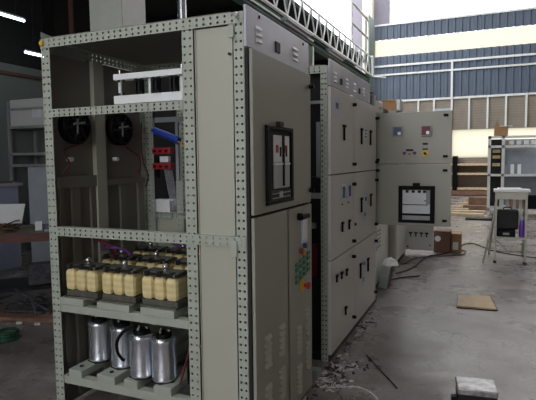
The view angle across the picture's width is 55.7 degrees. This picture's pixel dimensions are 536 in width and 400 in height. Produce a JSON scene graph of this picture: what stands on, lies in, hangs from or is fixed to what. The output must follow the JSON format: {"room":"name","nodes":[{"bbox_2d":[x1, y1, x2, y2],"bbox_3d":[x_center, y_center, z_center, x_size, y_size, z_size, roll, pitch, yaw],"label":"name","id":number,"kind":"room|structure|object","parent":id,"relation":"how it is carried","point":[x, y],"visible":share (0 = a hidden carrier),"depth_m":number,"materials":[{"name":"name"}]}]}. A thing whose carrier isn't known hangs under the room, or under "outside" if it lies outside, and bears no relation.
{"room":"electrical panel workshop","nodes":[
{"label":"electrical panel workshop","id":0,"kind":"room"},
{"bbox_2d":[0,62,48,252],"bbox_3d":[-3.303,-0.829,10.370,0.200,3.060,28.200,1,5,23],"label":"wall","id":1,"kind":"structure","parent":0,"point":[11,87],"depth_m":8.34,"materials":[{"name":"paint"}]},
{"bbox_2d":[0,70,41,80],"bbox_3d":[-6.006,-1.651,3.712,0.050,0.050,14.000,1,5,23],"label":"trim","id":2,"kind":"structure","parent":1,"relation":"attached to","point":[1,71],"depth_m":8.25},
{"bbox_2d":[0,0,177,69],"bbox_3d":[-3.324,-3.072,10.191,0.210,1.440,28.200,1,5,23],"label":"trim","id":3,"kind":"structure","parent":1,"relation":"attached to","point":[15,35],"depth_m":8.39,"materials":[{"name":"metal"}]},
{"bbox_2d":[82,0,365,62],"bbox_3d":[-2.953,-3.565,6.603,3.700,0.100,22.000,1,5,23],"label":"ceiling","id":4,"kind":"structure","parent":0,"point":[153,8],"depth_m":10.20,"materials":[{"name":"metal"}]},
{"bbox_2d":[0,0,26,21],"bbox_3d":[-3.769,-2.967,6.383,0.060,1.038,1.660,1,5,23],"label":"lamp","id":5,"kind":"object","parent":4,"relation":"hanging from","point":[3,12],"visible":1,"depth_m":7.00,"materials":[{"name":"metal"}]},
{"bbox_2d":[22,0,40,56],"bbox_3d":[-3.611,-2.913,7.767,0.060,1.368,0.390,1,5,23],"label":"lamp","id":6,"kind":"object","parent":4,"relation":"hanging from","point":[33,51],"visible":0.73,"depth_m":7.77,"materials":[{"name":"metal"}]},
{"bbox_2d":[146,0,287,22],"bbox_3d":[-1.256,-3.700,10.295,3.500,0.250,0.120,1,5,23],"label":"trim","id":7,"kind":"structure","parent":4,"relation":"attached to","point":[280,5],"depth_m":10.13,"materials":[{"name":"metal"}]},
{"bbox_2d":[311,34,331,45],"bbox_3d":[-0.072,-3.931,13.041,3.500,0.250,0.120,1,5,23],"label":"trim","id":8,"kind":"structure","parent":4,"relation":"attached to","point":[325,36],"depth_m":12.35,"materials":[{"name":"metal"}]},
{"bbox_2d":[314,57,359,65],"bbox_3d":[1.112,-4.162,15.788,3.500,0.250,0.120,1,5,23],"label":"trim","id":9,"kind":"structure","parent":4,"relation":"attached to","point":[318,62],"depth_m":15.44,"materials":[{"name":"metal"}]},
{"bbox_2d":[0,195,535,399],"bbox_3d":[3.514,0.909,7.577,15.400,0.120,28.200,1,5,23],"label":"floor","id":10,"kind":"structure","parent":0,"point":[419,338],"depth_m":4.24,"materials":[{"name":"concrete"}]},
{"bbox_2d":[0,327,19,342],"bbox_3d":[-2.190,1.132,4.266,0.195,0.080,0.196,1,5,23],"label":"cable coil","id":11,"kind":"object","parent":10,"relation":"on","point":[8,334],"visible":1,"depth_m":4.23,"materials":[{"name":"plastic"}]},
{"bbox_2d":[0,181,22,270],"bbox_3d":[-3.933,0.352,7.137,0.720,1.230,0.600,1,5,23],"label":"storage cabinet","id":12,"kind":"object","parent":10,"relation":"on","point":[10,253],"visible":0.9,"depth_m":7.09,"materials":[{"name":"metal"}]},
{"bbox_2d":[0,313,52,321],"bbox_3d":[-2.097,1.118,4.800,1.100,0.030,0.130,0,5,9],"label":"plank","id":13,"kind":"object","parent":10,"relation":"on","point":[3,316],"visible":0.44,"depth_m":4.79,"materials":[{"name":"wood"}]},
{"bbox_2d":[0,224,53,292],"bbox_3d":[-2.823,0.702,5.601,1.800,0.750,0.820,-2,5,-22],"label":"work table","id":14,"kind":"object","parent":10,"relation":"on","point":[24,234],"visible":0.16,"depth_m":5.40,"materials":[{"name":"laminate"}]},
{"bbox_2d":[0,220,34,232],"bbox_3d":[-2.878,0.264,5.519,0.580,0.146,0.629,1,5,23],"label":"heap","id":15,"kind":"object","parent":14,"relation":"on","point":[6,226],"visible":0.61,"depth_m":5.42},
{"bbox_2d":[0,204,24,223],"bbox_3d":[-2.826,0.150,5.491,0.340,0.202,0.149,-1,5,-8],"label":"paper sheets","id":16,"kind":"object","parent":15,"relation":"on","point":[9,213],"visible":1,"depth_m":5.50,"materials":[{"name":"paper"}]},
{"bbox_2d":[0,277,53,292],"bbox_3d":[-2.824,0.940,5.629,1.600,0.030,0.600,-2,5,-22],"label":"shelf","id":17,"kind":"object","parent":14,"relation":"attached to","point":[7,285],"depth_m":5.52,"materials":[{"name":"metal"}]},
{"bbox_2d":[27,261,51,285],"bbox_3d":[-2.538,0.810,5.645,0.240,0.219,0.200,-3,5,-28],"label":"carton","id":18,"kind":"object","parent":14,"relation":"on","point":[38,272],"visible":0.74,"depth_m":5.56,"materials":[{"name":"cardboard"}]},
{"bbox_2d":[0,288,54,315],"bbox_3d":[-2.342,1.012,5.113,0.865,0.208,0.562,1,5,23],"label":"cable tangle","id":19,"kind":"object","parent":10,"relation":"on","point":[34,302],"visible":0.7,"depth_m":5.04,"materials":[{"name":"rubber"}]},
{"bbox_2d":[6,102,52,182],"bbox_3d":[-3.162,-0.339,8.024,1.920,2.450,0.540,1,5,23],"label":"shelving rack","id":20,"kind":"object","parent":10,"relation":"on","point":[34,128],"visible":0.2,"depth_m":8.07,"materials":[{"name":"grey metal"}]},
{"bbox_2d":[10,98,49,125],"bbox_3d":[-3.656,-1.381,8.073,0.780,0.409,0.400,1,5,23],"label":"storage box","id":21,"kind":"object","parent":20,"relation":"on","point":[36,116],"visible":0.46,"depth_m":7.90,"materials":[{"name":"grey paint"}]},
{"bbox_2d":[28,167,54,265],"bbox_3d":[-3.035,0.243,7.185,0.750,1.420,0.183,0,5,3],"label":"panel","id":22,"kind":"object","parent":10,"relation":"on","point":[37,176],"visible":0.15,"depth_m":7.24,"materials":[{"name":"grey metal"}]},
{"bbox_2d":[42,0,64,36],"bbox_3d":[-3.549,-1.400,8.561,0.250,4.490,0.220,1,5,23],"label":"column","id":23,"kind":"structure","parent":10,"relation":"on","point":[52,10],"depth_m":8.35,"materials":[{"name":"metal"}]},
{"bbox_2d":[68,0,73,33],"bbox_3d":[-3.227,-1.398,8.487,0.080,4.490,0.080,1,5,23],"label":"pipe","id":24,"kind":"object","parent":10,"relation":"on","point":[70,2],"visible":0.02,"depth_m":8.33,"materials":[{"name":"metal"}]},
{"bbox_2d":[89,0,124,69],"bbox_3d":[-1.732,-1.220,5.957,0.450,4.500,0.420,1,5,23],"label":"column","id":25,"kind":"structure","parent":10,"relation":"on","point":[104,14],"depth_m":5.70,"materials":[{"name":"grey concrete"}]},
{"bbox_2d":[122,0,145,70],"bbox_3d":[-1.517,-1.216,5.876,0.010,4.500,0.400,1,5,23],"label":"column","id":26,"kind":"structure","parent":10,"relation":"on","point":[133,10],"depth_m":5.78,"materials":[{"name":"white paint"}]},
{"bbox_2d":[131,70,190,230],"bbox_3d":[-0.921,-0.095,5.243,0.850,2.350,0.820,1,5,23],"label":"enclosure","id":27,"kind":"object","parent":10,"relation":"on","point":[161,190],"visible":0.1,"depth_m":4.79,"materials":[{"name":"metal"}]},
{"bbox_2d":[153,216,187,345],"bbox_3d":[-0.712,0.657,3.829,0.300,1.069,0.120,1,5,23],"label":"box","id":28,"kind":"object","parent":10,"relation":"on","point":[162,224],"visible":0.09,"depth_m":3.74,"materials":[{"name":"beige paint"}]},
{"bbox_2d":[153,199,176,216],"bbox_3d":[-0.773,0.059,3.783,0.160,0.130,0.100,1,5,23],"label":"junction box","id":29,"kind":"object","parent":28,"relation":"on","point":[161,205],"visible":0.7,"depth_m":3.73,"materials":[{"name":"white plastic"}]},
{"bbox_2d":[39,4,314,399],"bbox_3d":[-0.454,0.143,3.096,1.336,2.205,1.040,1,5,23],"label":"tall cabinet","id":30,"kind":"object","parent":10,"relation":"on","point":[249,143],"depth_m":2.73,"materials":[{"name":"metal"}]},
{"bbox_2d":[63,143,83,172],"bbox_3d":[-1.155,-0.254,3.031,0.033,0.188,0.196,1,5,16],"label":"wire","id":31,"kind":"object","parent":30,"relation":"hanging from","point":[65,156],"visible":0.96,"depth_m":2.96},
{"bbox_2d":[64,257,110,300],"bbox_3d":[-1.034,0.441,2.929,0.228,0.225,0.160,1,5,23],"label":"line reactor","id":32,"kind":"object","parent":30,"relation":"on","point":[84,278],"visible":0.89,"depth_m":2.87,"materials":[{"name":"metal"}]},
{"bbox_2d":[88,316,111,363],"bbox_3d":[-1.011,0.822,3.054,0.145,0.278,0.145,1,5,23],"label":"power capacitor","id":33,"kind":"object","parent":30,"relation":"on","point":[99,333],"visible":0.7,"depth_m":3.00,"materials":[{"name":"metal"}]},
{"bbox_2d":[110,319,133,369],"bbox_3d":[-0.846,0.828,2.957,0.145,0.278,0.145,1,5,23],"label":"power capacitor","id":34,"kind":"object","parent":30,"relation":"on","point":[119,325],"visible":0.81,"depth_m":2.90,"materials":[{"name":"metal"}]},
{"bbox_2d":[102,250,141,264],"bbox_3d":[-0.918,0.419,3.199,0.228,0.225,0.160,1,5,23],"label":"line reactor","id":35,"kind":"object","parent":30,"relation":"on","point":[120,256],"visible":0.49,"depth_m":3.15,"materials":[{"name":"metal"}]},
{"bbox_2d":[93,238,117,257],"bbox_3d":[-0.977,0.287,3.102,0.082,0.097,0.250,-5,6,-43],"label":"power cable","id":36,"kind":"object","parent":35,"relation":"attached to","point":[94,239],"visible":0.8,"depth_m":3.10,"materials":[{"name":"red rubber"}]},
{"bbox_2d":[100,246,131,256],"bbox_3d":[-0.907,0.301,3.026,0.249,0.059,0.050,1,5,23],"label":"power cable","id":37,"kind":"object","parent":35,"relation":"attached to","point":[126,251],"visible":1,"depth_m":3.01,"materials":[{"name":"purple rubber"}]},
{"bbox_2d":[100,260,147,305],"bbox_3d":[-0.795,0.447,2.826,0.228,0.225,0.160,1,5,23],"label":"line reactor","id":38,"kind":"object","parent":30,"relation":"on","point":[121,283],"visible":0.89,"depth_m":2.77,"materials":[{"name":"metal"}]},
{"bbox_2d":[61,304,188,328],"bbox_3d":[-0.619,0.593,3.161,0.856,0.044,0.900,1,5,23],"label":"shelf","id":39,"kind":"object","parent":30,"relation":"attached to","point":[175,320],"depth_m":2.73,"materials":[{"name":"metal"}]},
{"bbox_2d":[64,329,197,399],"bbox_3d":[-0.614,1.013,3.194,0.856,0.047,0.900,1,5,23],"label":"shelf","id":40,"kind":"object","parent":30,"relation":"attached to","point":[85,380],"depth_m":2.81,"materials":[{"name":"metal"}]},
{"bbox_2d":[129,325,153,380],"bbox_3d":[-0.699,0.837,2.817,0.145,0.278,0.145,1,5,23],"label":"power capacitor","id":41,"kind":"object","parent":30,"relation":"on","point":[140,338],"visible":0.92,"depth_m":2.76,"materials":[{"name":"metal"}]},
{"bbox_2d":[115,327,132,361],"bbox_3d":[-0.784,0.789,2.769,0.096,0.191,0.022,-2,5,-14],"label":"cable","id":42,"kind":"object","parent":41,"relation":"attached to","point":[129,328],"visible":1,"depth_m":2.76,"materials":[{"name":"black plastic"}]},
{"bbox_2d":[140,124,148,186],"bbox_3d":[-0.886,-0.318,3.626,0.052,0.456,0.080,-2,5,-22],"label":"wire","id":43,"kind":"object","parent":30,"relation":"hanging from","point":[141,124],"visible":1,"depth_m":3.61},
{"bbox_2d":[113,64,182,104],"bbox_3d":[-0.606,-0.588,2.589,0.422,0.180,0.056,1,5,23],"label":"support","id":44,"kind":"object","parent":30,"relation":"on","point":[154,94],"visible":0.84,"depth_m":2.57,"materials":[{"name":"metal"}]},
{"bbox_2d":[132,242,169,255],"bbox_3d":[-0.799,0.396,3.474,0.228,0.225,0.160,1,5,23],"label":"line reactor","id":45,"kind":"object","parent":30,"relation":"on","point":[149,249],"visible":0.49,"depth_m":3.43,"materials":[{"name":"metal"}]},
{"bbox_2d":[135,251,176,268],"bbox_3d":[-0.679,0.424,3.096,0.228,0.225,0.160,1,5,23],"label":"line reactor","id":46,"kind":"object","parent":30,"relation":"on","point":[154,260],"visible":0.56,"depth_m":3.05,"materials":[{"name":"metal"}]},
{"bbox_2d":[152,147,173,153],"bbox_3d":[-0.761,-0.355,3.656,0.155,0.045,0.070,1,5,23],"label":"contactor","id":47,"kind":"object","parent":30,"relation":"attached to","point":[168,150],"visible":1,"depth_m":3.63,"materials":[{"name":"red plastic"}]},
{"bbox_2d":[152,163,173,168],"bbox_3d":[-0.760,-0.245,3.665,0.155,0.045,0.070,1,5,23],"label":"contactor","id":48,"kind":"object","parent":30,"relation":"attached to","point":[155,165],"visible":1,"depth_m":3.64,"materials":[{"name":"red plastic"}]},
{"bbox_2d":[140,264,187,310],"bbox_3d":[-0.547,0.452,2.720,0.228,0.225,0.160,1,5,23],"label":"line reactor","id":49,"kind":"object","parent":30,"relation":"on","point":[165,288],"visible":0.91,"depth_m":2.67,"materials":[{"name":"metal"}]},
{"bbox_2d":[151,328,177,384],"bbox_3d":[-0.566,0.840,2.760,0.145,0.278,0.145,1,5,23],"label":"power capacitor","id":50,"kind":"object","parent":30,"relation":"on","point":[163,343],"visible":1,"depth_m":2.71,"materials":[{"name":"metal"}]},
{"bbox_2d":[151,118,183,145],"bbox_3d":[-0.708,-0.488,3.655,0.306,0.221,0.051,1,5,23],"label":"cable bundle","id":51,"kind":"object","parent":30,"relation":"attached to","point":[156,131],"visible":0.89,"depth_m":3.65,"materials":[{"name":"plastic"}]},
{"bbox_2d":[164,244,194,258],"bbox_3d":[-0.560,0.401,3.371,0.228,0.225,0.160,1,5,23],"label":"line reactor","id":52,"kind":"object","parent":30,"relation":"on","point":[177,252],"visible":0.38,"depth_m":3.34,"materials":[{"name":"metal"}]},
{"bbox_2d":[179,349,188,383],"bbox_3d":[-0.417,0.821,2.700,0.044,0.297,0.126,3,6,39],"label":"cable","id":53,"kind":"object","parent":30,"relation":"hanging from","point":[186,360],"visible":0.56,"depth_m":2.67,"materials":[{"name":"red rubber"}]},
{"bbox_2d":[173,255,195,293],"bbox_3d":[-0.431,0.430,2.990,0.228,0.225,0.160,1,5,23],"label":"line reactor","id":54,"kind":"object","parent":30,"relation":"on","point":[181,263],"visible":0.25,"depth_m":2.96,"materials":[{"name":"metal"}]},
{"bbox_2d":[187,330,196,384],"bbox_3d":[-0.389,0.820,2.696,0.031,0.298,0.117,2,5,33],"label":"cable","id":55,"kind":"object","parent":30,"relation":"hanging from","point":[188,362],"visible":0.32,"depth_m":2.65,"materials":[{"name":"red plastic"}]},
{"bbox_2d":[256,25,262,44],"bbox_3d":[-0.040,-0.801,2.456,0.014,0.082,0.070,1,5,23],"label":"vent","id":56,"kind":"object","parent":30,"relation":"attached to","point":[259,28],"depth_m":2.46,"materials":[{"name":"metal"}]},
{"bbox_2d":[265,381,272,399],"bbox_3d":[0.010,1.028,2.607,0.014,0.164,0.080,1,5,23],"label":"vent","id":57,"kind":"object","parent":30,"relation":"attached to","point":[269,385],"depth_m":2.60,"materials":[{"name":"metal"}]},
{"bbox_2d":[265,333,272,368],"bbox_3d":[0.007,0.769,2.586,0.014,0.164,0.080,1,5,23],"label":"vent","id":58,"kind":"object","parent":30,"relation":"attached to","point":[268,336],"depth_m":2.58,"materials":[{"name":"metal"}]},
{"bbox_2d":[279,322,285,356],"bbox_3d":[0.083,0.759,2.763,0.014,0.164,0.085,1,5,23],"label":"vent","id":59,"kind":"object","parent":30,"relation":"attached to","point":[282,325],"depth_m":2.76,"materials":[{"name":"metal"}]},
{"bbox_2d":[279,365,286,399],"bbox_3d":[0.085,0.998,2.782,0.014,0.164,0.085,1,5,23],"label":"vent","id":60,"kind":"object","parent":30,"relation":"attached to","point":[282,368],"depth_m":2.77,"materials":[{"name":"metal"}]},
{"bbox_2d":[292,46,298,62],"bbox_3d":[0.159,-0.840,2.918,0.014,0.082,0.090,1,5,23],"label":"vent","id":61,"kind":"object","parent":30,"relation":"attached to","point":[295,49],"depth_m":2.92,"materials":[{"name":"metal"}]},
{"bbox_2d":[297,362,302,394],"bbox_3d":[0.194,1.070,3.038,0.014,0.170,0.080,1,5,23],"label":"vent","id":62,"kind":"object","parent":30,"relation":"attached to","point":[300,364],"depth_m":3.03,"materials":[{"name":"metal"}]},
{"bbox_2d":[297,324,302,355],"bbox_3d":[0.191,0.831,3.020,0.014,0.170,0.080,1,5,23],"label":"vent","id":63,"kind":"object","parent":30,"relation":"attached to","point":[299,326],"depth_m":3.01,"materials":[{"name":"metal"}]},
{"bbox_2d":[303,219,306,239],"bbox_3d":[0.224,0.177,3.066,0.002,0.115,0.060,1,5,23],"label":"print","id":64,"kind":"object","parent":30,"relation":"attached to","point":[305,220],"depth_m":3.07},
{"bbox_2d":[306,339,310,369],"bbox_3d":[0.256,0.968,3.177,0.014,0.170,0.073,1,5,23],"label":"vent","id":65,"kind":"object","parent":30,"relation":"attached to","point":[308,341],"depth_m":3.17,"materials":[{"name":"metal"}]},
{"bbox_2d":[306,306,310,335],"bbox_3d":[0.253,0.754,3.160,0.014,0.170,0.073,1,5,23],"label":"vent","id":66,"kind":"object","parent":30,"relation":"attached to","point":[308,308],"depth_m":3.16,"materials":[{"name":"metal"}]},
{"bbox_2d":[177,0,186,18],"bbox_3d":[-1.101,-1.282,6.652,0.119,4.500,0.119,1,5,23],"label":"vertical pipe","id":67,"kind":"object","parent":10,"relation":"on","point":[181,4],"visible":0.02,"depth_m":6.51,"materials":[{"name":"metal"}]},
{"bbox_2d":[176,59,378,361],"bbox_3d":[0.216,0.018,4.673,1.314,2.190,1.744,1,5,23],"label":"tall cabinet","id":68,"kind":"object","parent":10,"relation":"on","point":[343,118],"visible":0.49,"depth_m":3.92,"materials":[{"name":"metal"}]},
{"bbox_2d":[308,44,313,65],"bbox_3d":[0.826,-1.311,10.733,0.320,3.870,0.660,1,5,23],"label":"steel column","id":69,"kind":"structure","parent":10,"relation":"on","point":[310,48],"depth_m":10.72,"materials":[{"name":"metal"}]},
{"bbox_2d":[233,0,385,81],"bbox_3d":[0.423,-3.525,9.034,0.629,0.800,15.137,1,5,23],"label":"girder","id":70,"kind":"object","parent":69,"relation":"on","point":[257,5],"visible":0.79,"depth_m":10.91,"materials":[{"name":"metal"}]},
{"bbox_2d":[281,17,311,37],"bbox_3d":[0.528,-3.192,9.339,0.165,0.158,1.300,1,5,23],"label":"light","id":71,"kind":"object","parent":70,"relation":"hanging from","point":[286,20],"visible":1,"depth_m":9.19,"materials":[{"name":"grey metal"}]},
{"bbox_2d":[326,48,345,60],"bbox_3d":[1.575,-3.396,11.765,0.165,0.158,1.200,1,5,23],"label":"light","id":72,"kind":"object","parent":70,"relation":"hanging from","point":[332,51],"visible":1,"depth_m":11.60,"materials":[{"name":"grey metal"}]},
{"bbox_2d":[350,0,368,53],"bbox_3d":[2.594,-4.861,14.260,0.070,1.150,2.070,1,5,23],"label":"handrail","id":73,"kind":"object","parent":70,"relation":"on","point":[352,3],"visible":0.93,"depth_m":13.79,"materials":[{"name":"metal"}]},
{"bbox_2d":[312,366,321,377],"bbox_3d":[0.063,1.179,3.610,0.640,0.045,0.070,1,5,23],"label":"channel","id":74,"kind":"object","parent":10,"relation":"on","point":[316,371],"visible":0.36,"depth_m":3.47,"materials":[{"name":"metal"}]},
{"bbox_2d":[303,300,382,399],"bbox_3d":[0.694,1.162,3.961,0.263,0.008,3.129,1,5,23],"label":"debris","id":75,"kind":"object","parent":10,"relation":"on","point":[357,334],"visible":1,"depth_m":3.57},
{"bbox_2d":[327,386,378,399],"bbox_3d":[0.581,1.222,3.208,0.412,0.010,0.153,4,6,43],"label":"loose wire","id":76,"kind":"object","parent":10,"relation":"on","point":[374,395],"visible":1,"depth_m":3.29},
{"bbox_2d":[362,0,373,72],"bbox_3d":[4.241,-4.578,21.547,0.410,8.600,0.400,1,5,23],"label":"column","id":77,"kind":"structure","parent":10,"relation":"on","point":[367,5],"depth_m":21.15,"materials":[{"name":"beige concrete"}]},
{"bbox_2d":[365,15,373,95],"bbox_3d":[3.290,-2.830,16.392,0.320,5.950,0.860,1,5,23],"label":"steel column","id":78,"kind":"structure","parent":10,"relation":"on","point":[371,21],"depth_m":16.12,"materials":[{"name":"metal"}]},
{"bbox_2d":[378,265,392,288],"bbox_3d":[1.355,0.873,5.829,0.145,0.268,0.180,1,5,23],"label":"metal bin","id":79,"kind":"object","parent":10,"relation":"on","point":[386,271],"visible":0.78,"depth_m":5.75,"materials":[{"name":"metal"}]},
{"bbox_2d":[382,257,398,265],"bbox_3d":[1.407,0.707,5.803,0.181,0.072,0.200,1,5,23],"label":"crumpled paper","id":80,"kind":"object","parent":79,"relation":"on","point":[390,261],"visible":1,"depth_m":5.79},
{"bbox_2d":[375,100,452,288],"bbox_3d":[1.425,-0.122,6.643,1.995,2.130,2.800,1,5,23],"label":"tall cabinet","id":81,"kind":"object","parent":10,"relation":"on","point":[413,187],"visible":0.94,"depth_m":5.14,"materials":[{"name":"metal"}]},
{"bbox_2d":[376,225,380,250],"bbox_3d":[1.260,0.429,5.788,0.010,0.270,0.220,1,5,23],"label":"vent","id":82,"kind":"object","parent":81,"relation":"attached to","point":[378,227],"depth_m":5.76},
{"bbox_2d":[381,99,402,111],"bbox_3d":[1.610,-1.219,6.580,0.240,0.141,0.320,1,5,23],"label":"cardboard box","id":83,"kind":"object","parent":81,"relation":"on","point":[389,104],"visible":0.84,"depth_m":6.44,"materials":[{"name":"cardboard"}]},
{"bbox_2d":[434,228,451,252],"bbox_3d":[2.783,0.645,8.086,0.245,0.342,0.304,1,5,23],"label":"carton","id":84,"kind":"object","parent":10,"relation":"on","point":[442,237],"visible":0.93,"depth_m":7.95,"materials":[{"name":"brown cardboard"}]},
{"bbox_2d":[451,231,461,252],"bbox_3d":[2.990,0.665,8.054,0.150,0.302,0.303,1,5,23],"label":"carton","id":85,"kind":"object","parent":10,"relation":"on","point":[456,236],"visible":1,"depth_m":7.92,"materials":[{"name":"cardboard"}]},
{"bbox_2d":[396,243,535,273],"bbox_3d":[3.015,0.833,7.717,3.062,0.016,1.980,-1,5,-8],"label":"extension cord","id":86,"kind":"object","parent":10,"relation":"on","point":[465,243],"visible":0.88,"depth_m":7.66,"materials":[{"name":"rubber"}]},
{"bbox_2d":[451,212,483,216],"bbox_3d":[5.041,0.371,12.880,0.800,0.080,0.180,2,5,26],"label":"timber offcut","id":87,"kind":"object","parent":10,"relation":"on","point":[452,213],"visible":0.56,"depth_m":12.78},
{"bbox_2d":[451,210,485,212],"bbox_3d":[5.436,0.309,13.797,0.900,0.050,0.140,1,5,18],"label":"timber offcut","id":88,"kind":"object","parent":10,"relation":"on","point":[466,211],"visible":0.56,"depth_m":13.75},
{"bbox_2d":[451,156,487,195],"bbox_3d":[8.981,-0.941,19.580,3.700,1.550,0.780,1,5,23],"label":"rack","id":89,"kind":"object","parent":10,"relation":"on","point":[468,175],"visible":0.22,"depth_m":20.10,"materials":[{"name":"brown wood"}]},
{"bbox_2d":[451,376,497,399],"bbox_3d":[1.165,1.146,2.885,0.243,0.200,0.200,1,5,16],"label":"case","id":90,"kind":"object","parent":10,"relation":"on","point":[467,388],"visible":1,"depth_m":2.83,"materials":[{"name":"metal"}]},
{"bbox_2d":[456,295,497,310],"bbox_3d":[2.140,1.044,5.193,0.392,0.022,0.532,1,5,23],"label":"plywood board","id":91,"kind":"object","parent":10,"relation":"on","point":[476,302],"visible":1,"depth_m":5.13,"materials":[{"name":"brown wood"}]},
{"bbox_2d":[468,196,486,205],"bbox_3d":[6.592,0.049,15.461,0.900,0.280,0.350,1,5,20],"label":"timber offcut","id":92,"kind":"object","parent":10,"relation":"on","point":[472,200],"visible":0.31,"depth_m":15.37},
{"bbox_2d":[465,217,491,220],"bbox_3d":[5.041,0.452,12.123,0.600,0.040,0.300,1,5,23],"label":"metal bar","id":93,"kind":"object","parent":10,"relation":"on","point":[466,218],"visible":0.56,"depth_m":12.03,"materials":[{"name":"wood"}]},
{"bbox_2d":[463,205,498,209],"bbox_3d":[6.073,0.220,14.389,1.000,0.120,0.200,2,5,35],"label":"timber offcut","id":94,"kind":"object","parent":10,"relation":"on","point":[471,207],"visible":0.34,"depth_m":14.42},
{"bbox_2d":[482,188,530,264],"bbox_3d":[3.412,0.356,7.302,0.593,1.043,0.827,1,5,23],"label":"step ladder","id":95,"kind":"object","parent":10,"relation":"on","point":[500,194],"visible":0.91,"depth_m":7.08,"materials":[{"name":"metal"}]},
{"bbox_2d":[497,229,515,236],"bbox_3d":[3.382,0.456,7.220,0.240,0.097,0.288,1,5,23],"label":"tool case","id":96,"kind":"object","parent":95,"relation":"on","point":[500,232],"visible":0.67,"depth_m":7.10,"materials":[{"name":"black plastic"}]},
{"bbox_2d":[497,207,518,229],"bbox_3d":[3.383,0.252,7.174,0.280,0.313,0.140,1,5,23],"label":"laptop bag","id":97,"kind":"object","parent":96,"relation":"on","point":[506,218],"visible":0.96,"depth_m":7.11,"materials":[{"name":"fabric"}]},
{"bbox_2d":[495,234,526,239],"bbox_3d":[3.437,0.519,7.211,0.400,0.027,0.370,1,5,23],"label":"shelf","id":98,"kind":"object","parent":95,"relation":"attached to","point":[516,237],"depth_m":7.05,"materials":[{"name":"metal"}]},
{"bbox_2d":[493,188,530,192],"bbox_3d":[3.412,-0.134,7.107,0.460,0.035,0.300,1,5,23],"label":"tray","id":99,"kind":"object","parent":95,"relation":"on","point":[495,190],"depth_m":7.00,"materials":[{"name":"white paint"}]},
{"bbox_2d":[519,216,524,236],"bbox_3d":[3.527,0.372,7.045,0.075,0.286,0.075,1,5,23],"label":"water bottle","id":100,"kind":"object","parent":95,"relation":"on","point":[521,223],"visible":1,"depth_m":7.02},
{"bbox_2d":[487,135,535,214],"bbox_3d":[6.644,-0.630,13.012,1.870,2.020,0.860,1,5,23],"label":"rack","id":101,"kind":"object","parent":10,"relation":"on","point":[511,162],"visible":0.92,"depth_m":13.27,"materials":[{"name":"grey metal"}]},
{"bbox_2d":[494,122,511,135],"bbox_3d":[6.003,-1.815,12.954,0.420,0.364,0.370,1,5,23],"label":"cardboard box","id":102,"kind":"object","parent":101,"relation":"on","point":[502,130],"visible":0.8,"depth_m":12.83,"materials":[{"name":"cardboard"}]},
{"bbox_2d":[528,195,535,208],"bbox_3d":[6.784,0.061,12.867,0.400,0.339,0.400,1,5,23],"label":"equipment case","id":103,"kind":"object","parent":101,"relation":"on","point":[531,198],"visible":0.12,"depth_m":12.72,"materials":[{"name":"black plastic"}]},
{"bbox_2d":[375,9,535,40],"bbox_3d":[10.269,-6.957,19.161,12.450,0.620,0.054,1,5,23],"label":"wall panel","id":104,"kind":"object","parent":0,"point":[523,17],"depth_m":20.32,"materials":[{"name":"metal"}]},
{"bbox_2d":[375,7,535,26],"bbox_3d":[10.259,-7.259,19.120,12.450,0.070,0.060,1,5,23],"label":"trim","id":105,"kind":"structure","parent":104,"relation":"attached to","point":[520,9],"depth_m":20.25,"materials":[{"name":"white paint"}]},
{"bbox_2d":[398,95,535,163],"bbox_3d":[9.018,-2.162,20.237,15.400,3.880,0.200,1,5,23],"label":"wall","id":106,"kind":"structure","parent":0,"point":[515,104],"depth_m":20.18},
{"bbox_2d":[353,0,389,95],"bbox_3d":[4.424,-6.556,21.794,1.590,4.700,0.100,1,5,23],"label":"wall","id":107,"kind":"structure","parent":106,"relation":"attached to","point":[381,7],"depth_m":21.69,"materials":[{"name":"paint"}]},
{"bbox_2d":[450,60,452,97],"bbox_3d":[7.426,-4.883,20.493,0.080,1.500,0.070,1,5,23],"label":"trim","id":108,"kind":"structure","parent":106,"relation":"attached to","point":[451,94],"depth_m":20.46,"materials":[{"name":"white paint"}]},
{"bbox_2d":[375,43,535,100],"bbox_3d":[10.291,-5.023,19.314,12.450,1.900,0.054,1,5,23],"label":"wall panel","id":109,"kind":"object","parent":106,"relation":"attached to","point":[513,79],"depth_m":20.42,"materials":[{"name":"metal"}]},
{"bbox_2d":[379,92,535,102],"bbox_3d":[10.295,-4.075,19.372,12.450,0.080,0.060,1,5,23],"label":"trim","id":110,"kind":"structure","parent":106,"relation":"attached to","point":[531,93],"depth_m":20.27,"materials":[{"name":"white paint"}]},
{"bbox_2d":[452,127,535,157],"bbox_3d":[11.803,-2.206,18.988,9.300,1.140,0.020,1,5,23],"label":"window","id":111,"kind":"structure","parent":106,"relation":"in","point":[466,143],"depth_m":20.46,"materials":[{"name":"glass"}]},
{"bbox_2d":[525,95,527,126],"bbox_3d":[9.956,-3.424,19.568,0.070,1.240,0.070,1,5,23],"label":"trim","id":112,"kind":"structure","parent":106,"relation":"attached to","point":[526,97],"depth_m":19.54,"materials":[{"name":"white paint"}]},
{"bbox_3d":[10.630,-3.326,4.153,0.200,8.700,28.200,1,5,23],"label":"wall","id":113,"kind":"structure","parent":0,"visible":0},
{"bbox_2d":[374,53,535,67],"bbox_3d":[10.267,-5.548,19.228,12.450,0.080,0.060,1,5,23],"label":"trim","id":114,"kind":"structure","parent":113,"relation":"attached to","point":[526,54],"depth_m":20.34,"materials":[{"name":"white paint"}]},
{"bbox_2d":[374,63,535,75],"bbox_3d":[10.271,-5.184,19.257,12.450,0.070,0.060,1,5,23],"label":"trim","id":115,"kind":"structure","parent":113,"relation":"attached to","point":[524,64],"depth_m":20.33,"materials":[{"name":"white paint"}]},
{"bbox_2d":[375,25,535,56],"bbox_3d":[10.297,-6.313,19.260,12.450,0.680,0.020,1,5,23],"label":"window","id":116,"kind":"structure","parent":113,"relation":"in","point":[522,34],"depth_m":20.39,"materials":[{"name":"glass"}]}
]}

